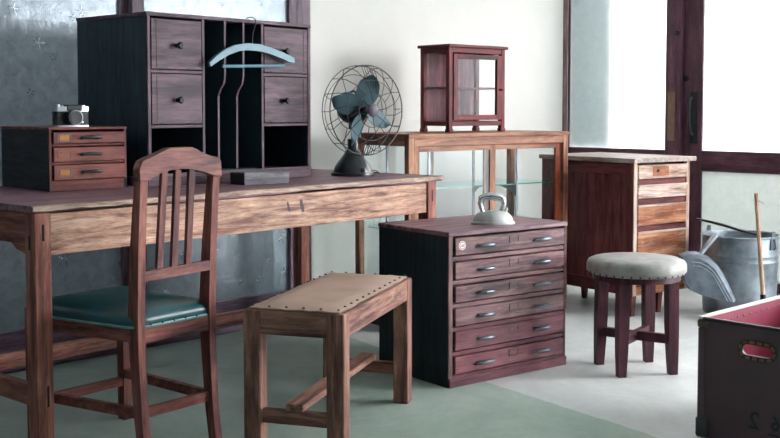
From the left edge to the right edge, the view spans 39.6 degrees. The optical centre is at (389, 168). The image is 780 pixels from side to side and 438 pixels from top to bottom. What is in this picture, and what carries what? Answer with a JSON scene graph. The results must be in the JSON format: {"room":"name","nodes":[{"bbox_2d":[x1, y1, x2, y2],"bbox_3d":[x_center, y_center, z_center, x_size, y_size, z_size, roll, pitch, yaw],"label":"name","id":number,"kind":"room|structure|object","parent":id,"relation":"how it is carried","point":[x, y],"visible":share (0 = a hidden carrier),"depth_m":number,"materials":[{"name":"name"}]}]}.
{"room":"second-hand shop","nodes":[
{"label":"second-hand shop","id":0,"kind":"room"},
{"bbox_2d":[0,285,706,437],"bbox_3d":[0.000,0.877,3.304,16.000,0.120,14.500,0,3,0],"label":"floor","id":1,"kind":"structure","parent":0,"point":[579,398],"depth_m":3.75,"materials":[{"name":"concrete"}]},
{"bbox_2d":[24,147,221,437],"bbox_3d":[-0.785,0.377,3.206,0.488,0.889,0.372,3,4,38],"label":"chair","id":2,"kind":"object","parent":1,"relation":"on","point":[133,316],"visible":0.94,"depth_m":3.10,"materials":[{"name":"brown wood"}]},
{"bbox_2d":[52,286,206,326],"bbox_3d":[-0.798,0.403,3.218,0.446,0.060,0.364,3,4,38],"label":"seat cushion","id":3,"kind":"object","parent":2,"relation":"on","point":[106,307],"depth_m":3.11,"materials":[{"name":"green leather"}]},
{"bbox_2d":[0,169,442,437],"bbox_3d":[-0.690,0.415,3.984,0.803,0.727,1.831,3,4,41],"label":"work table","id":4,"kind":"object","parent":1,"relation":"on","point":[40,225],"visible":0.69,"depth_m":3.48,"materials":[{"name":"brown wood"}]},
{"bbox_2d":[1,125,126,191],"bbox_3d":[-1.125,-0.041,3.752,0.284,0.211,0.394,-3,4,-43],"label":"drawer box","id":5,"kind":"object","parent":4,"relation":"on","point":[47,158],"visible":1,"depth_m":3.63,"materials":[{"name":"brown wood"}]},
{"bbox_2d":[52,104,88,126],"bbox_3d":[-1.063,-0.177,3.626,0.125,0.076,0.062,-3,4,-43],"label":"film camera","id":6,"kind":"object","parent":5,"relation":"on","point":[63,115],"visible":0.99,"depth_m":3.60,"materials":[{"name":"silver metal"}]},
{"bbox_2d":[76,11,311,186],"bbox_3d":[-0.728,-0.262,4.164,0.456,0.606,0.796,3,4,41],"label":"hutch","id":7,"kind":"object","parent":4,"relation":"on","point":[147,73],"visible":0.93,"depth_m":3.99,"materials":[{"name":"brown wood"}]},
{"bbox_2d":[150,69,201,73],"bbox_3d":[-0.909,-0.349,3.964,0.416,0.012,0.225,3,4,41],"label":"shelf","id":8,"kind":"object","parent":7,"relation":"attached to","point":[152,71],"depth_m":3.83,"materials":[{"name":"brown wood"}]},
{"bbox_2d":[151,124,201,127],"bbox_3d":[-0.909,-0.157,3.975,0.416,0.012,0.225,3,4,41],"label":"shelf","id":9,"kind":"object","parent":7,"relation":"attached to","point":[152,125],"depth_m":3.86,"materials":[{"name":"brown wood"}]},
{"bbox_2d":[168,167,255,172],"bbox_3d":[-0.745,0.002,4.188,0.395,0.014,0.273,3,4,41],"label":"shelf","id":10,"kind":"object","parent":7,"relation":"attached to","point":[222,168],"depth_m":4.10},
{"bbox_2d":[207,17,294,67],"bbox_3d":[-0.525,-0.472,4.058,0.044,0.197,0.424,3,4,41],"label":"hanger","id":11,"kind":"object","parent":7,"relation":"hanging from","point":[232,49],"visible":1,"depth_m":4.04,"materials":[{"name":"blue paint"}]},
{"bbox_2d":[264,73,306,77],"bbox_3d":[-0.562,-0.371,4.359,0.416,0.012,0.234,3,4,41],"label":"shelf","id":12,"kind":"object","parent":7,"relation":"attached to","point":[266,75],"depth_m":4.23,"materials":[{"name":"brown wood"}]},
{"bbox_2d":[264,123,307,125],"bbox_3d":[-0.562,-0.179,4.370,0.416,0.012,0.234,3,4,41],"label":"shelf","id":13,"kind":"object","parent":7,"relation":"attached to","point":[265,124],"depth_m":4.23,"materials":[{"name":"brown wood"}]},
{"bbox_2d":[230,170,288,184],"bbox_3d":[-0.472,0.032,3.942,0.203,0.045,0.088,-3,4,-43],"label":"flat box","id":14,"kind":"object","parent":4,"relation":"on","point":[256,177],"visible":1,"depth_m":3.90,"materials":[{"name":"grey paint"}]},
{"bbox_2d":[322,65,402,176],"bbox_3d":[-0.128,-0.195,4.391,0.368,0.448,0.208,-3,4,-42],"label":"desk fan","id":15,"kind":"object","parent":4,"relation":"on","point":[353,109],"visible":1,"depth_m":4.35,"materials":[{"name":"black paint"}]},
{"bbox_2d":[243,271,411,437],"bbox_3d":[-0.173,0.591,3.407,0.306,0.439,0.700,1,3,17],"label":"bench","id":16,"kind":"object","parent":1,"relation":"on","point":[331,307],"visible":1,"depth_m":3.12,"materials":[{"name":"brown wood"}]},
{"bbox_2d":[355,130,569,324],"bbox_3d":[0.358,0.266,5.238,1.012,0.885,0.422,-2,4,-37],"label":"display counter","id":17,"kind":"object","parent":1,"relation":"on","point":[430,142],"depth_m":5.09,"materials":[{"name":"brown wood"}]},
{"bbox_2d":[371,215,548,227],"bbox_3d":[0.354,0.265,5.244,0.920,0.006,0.295,-2,4,-37],"label":"glass shelf","id":18,"kind":"object","parent":17,"relation":"attached to","point":[387,220],"depth_m":5.44,"materials":[{"name":"clear glass"}]},
{"bbox_2d":[417,44,507,132],"bbox_3d":[0.357,-0.384,5.234,0.410,0.412,0.227,-3,4,-42],"label":"display cabinet","id":19,"kind":"object","parent":17,"relation":"on","point":[449,73],"visible":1,"depth_m":5.22,"materials":[{"name":"brown wood"}]},
{"bbox_2d":[426,87,494,89],"bbox_3d":[0.352,-0.388,5.240,0.354,0.009,0.159,-3,4,-42],"label":"shelf","id":20,"kind":"object","parent":19,"relation":"attached to","point":[427,88],"depth_m":5.17,"materials":[{"name":"brown wood"}]},
{"bbox_2d":[436,178,546,187],"bbox_3d":[0.354,0.075,5.233,0.920,0.006,0.295,-2,4,-37],"label":"glass shelf","id":21,"kind":"object","parent":17,"relation":"attached to","point":[507,182],"depth_m":5.27,"materials":[{"name":"clear glass"}]},
{"bbox_2d":[378,215,567,387],"bbox_3d":[0.330,0.487,4.183,0.607,0.560,0.448,-2,4,-37],"label":"chest","id":22,"kind":"object","parent":1,"relation":"on","point":[489,301],"visible":0.98,"depth_m":4.00,"materials":[{"name":"brown wood"}]},
{"bbox_2d":[471,192,514,224],"bbox_3d":[0.390,0.150,4.107,0.172,0.122,0.092,0,3,-8],"label":"iron","id":23,"kind":"object","parent":22,"relation":"on","point":[484,217],"visible":1,"depth_m":4.09,"materials":[{"name":"metal"}]},
{"bbox_2d":[539,152,695,316],"bbox_3d":[1.150,0.311,5.535,0.457,0.760,0.648,-2,4,-36],"label":"desk","id":24,"kind":"object","parent":1,"relation":"on","point":[618,202],"visible":0.82,"depth_m":5.32,"materials":[{"name":"brown wood"}]},
{"bbox_2d":[586,252,686,377],"bbox_3d":[0.940,0.551,4.144,0.375,0.436,0.375,-1,3,-12],"label":"round stool","id":25,"kind":"object","parent":1,"relation":"on","point":[624,269],"visible":1,"depth_m":4.05,"materials":[{"name":"brown wood"}]},
{"bbox_2d":[695,295,779,437],"bbox_3d":[1.285,0.627,3.368,0.612,0.371,0.393,-3,4,-44],"label":"storage box","id":26,"kind":"object","parent":1,"relation":"on","point":[738,386],"visible":1,"depth_m":3.22,"materials":[{"name":"fabric"}]},
{"bbox_2d":[701,225,779,312],"bbox_3d":[1.711,0.498,5.304,0.368,0.413,0.368,0,3,0],"label":"metal bucket","id":27,"kind":"object","parent":1,"relation":"on","point":[735,252],"visible":0.66,"depth_m":5.15,"materials":[{"name":"metal"}]},
{"bbox_2d":[678,233,735,301],"bbox_3d":[1.493,0.467,5.121,0.269,0.312,0.139,0,3,0],"label":"dustpan","id":28,"kind":"object","parent":27,"relation":"hanging from","point":[704,277],"visible":0.95,"depth_m":5.06,"materials":[{"name":"metal"}]},
{"bbox_2d":[696,218,756,234],"bbox_3d":[1.634,0.281,5.252,0.293,0.074,0.016,1,4,24],"label":"rod","id":29,"kind":"object","parent":27,"relation":"on","point":[699,219],"visible":0.88,"depth_m":5.25,"materials":[{"name":"grey metal"}]},
{"bbox_2d":[754,193,765,299],"bbox_3d":[1.736,0.418,5.030,0.080,0.604,0.092,0,3,0],"label":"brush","id":30,"kind":"object","parent":1,"relation":"on","point":[756,201],"visible":0.59,"depth_m":5.04,"materials":[{"name":"brown wood"}]},
{"bbox_2d":[310,0,568,279],"bbox_3d":[-1.722,-0.591,3.853,0.120,2.750,8.120,3,4,44],"label":"wall","id":31,"kind":"structure","parent":0,"point":[386,35],"depth_m":5.70,"materials":[{"name":"white paint"}]},
{"bbox_2d":[0,0,129,351],"bbox_3d":[-1.561,-0.380,4.022,0.030,2.170,1.370,3,4,44],"label":"window","id":32,"kind":"structure","parent":31,"relation":"in","point":[39,58],"depth_m":4.22,"materials":[{"name":"grey glass"}]},
{"bbox_2d":[0,323,242,373],"bbox_3d":[-2.491,0.794,3.079,0.115,0.070,5.830,3,4,44],"label":"trim","id":33,"kind":"structure","parent":31,"relation":"attached to","point":[238,327],"depth_m":4.42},
{"bbox_2d":[128,0,297,313],"bbox_3d":[-0.755,-0.423,4.787,0.036,2.170,0.897,3,4,44],"label":"window","id":34,"kind":"structure","parent":31,"relation":"in","point":[252,267],"depth_m":4.89,"materials":[{"name":"grey glass"}]},
{"bbox_2d":[296,0,311,281],"bbox_3d":[-0.432,-0.413,5.143,0.070,2.250,0.092,3,4,44],"label":"trim","id":35,"kind":"structure","parent":31,"relation":"attached to","point":[303,8],"depth_m":5.12,"materials":[{"name":"brown wood"}]},
{"bbox_2d":[562,0,567,130],"bbox_3d":[1.065,-0.745,6.604,0.018,2.750,0.042,3,4,45],"label":"trim","id":36,"kind":"structure","parent":31,"relation":"attached to","point":[565,2],"depth_m":6.60,"materials":[{"name":"brown wood"}]},
{"bbox_2d":[567,0,683,155],"bbox_3d":[1.371,-0.502,6.368,0.043,2.268,0.765,-3,4,-44],"label":"door","id":37,"kind":"structure","parent":31,"relation":"in","point":[625,57],"depth_m":6.35,"materials":[{"name":"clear glass"}]},
{"bbox_3d":[3.571,-0.412,4.234,6.888,2.350,0.110,3,4,44],"label":"trim","id":38,"kind":"structure","parent":0,"visible":0},
{"bbox_2d":[682,0,779,293],"bbox_3d":[2.042,-0.466,5.719,1.152,2.268,0.084,3,4,44],"label":"door","id":39,"kind":"structure","parent":38,"relation":"attached to","point":[731,112],"depth_m":5.93,"materials":[{"name":"clear glass"}]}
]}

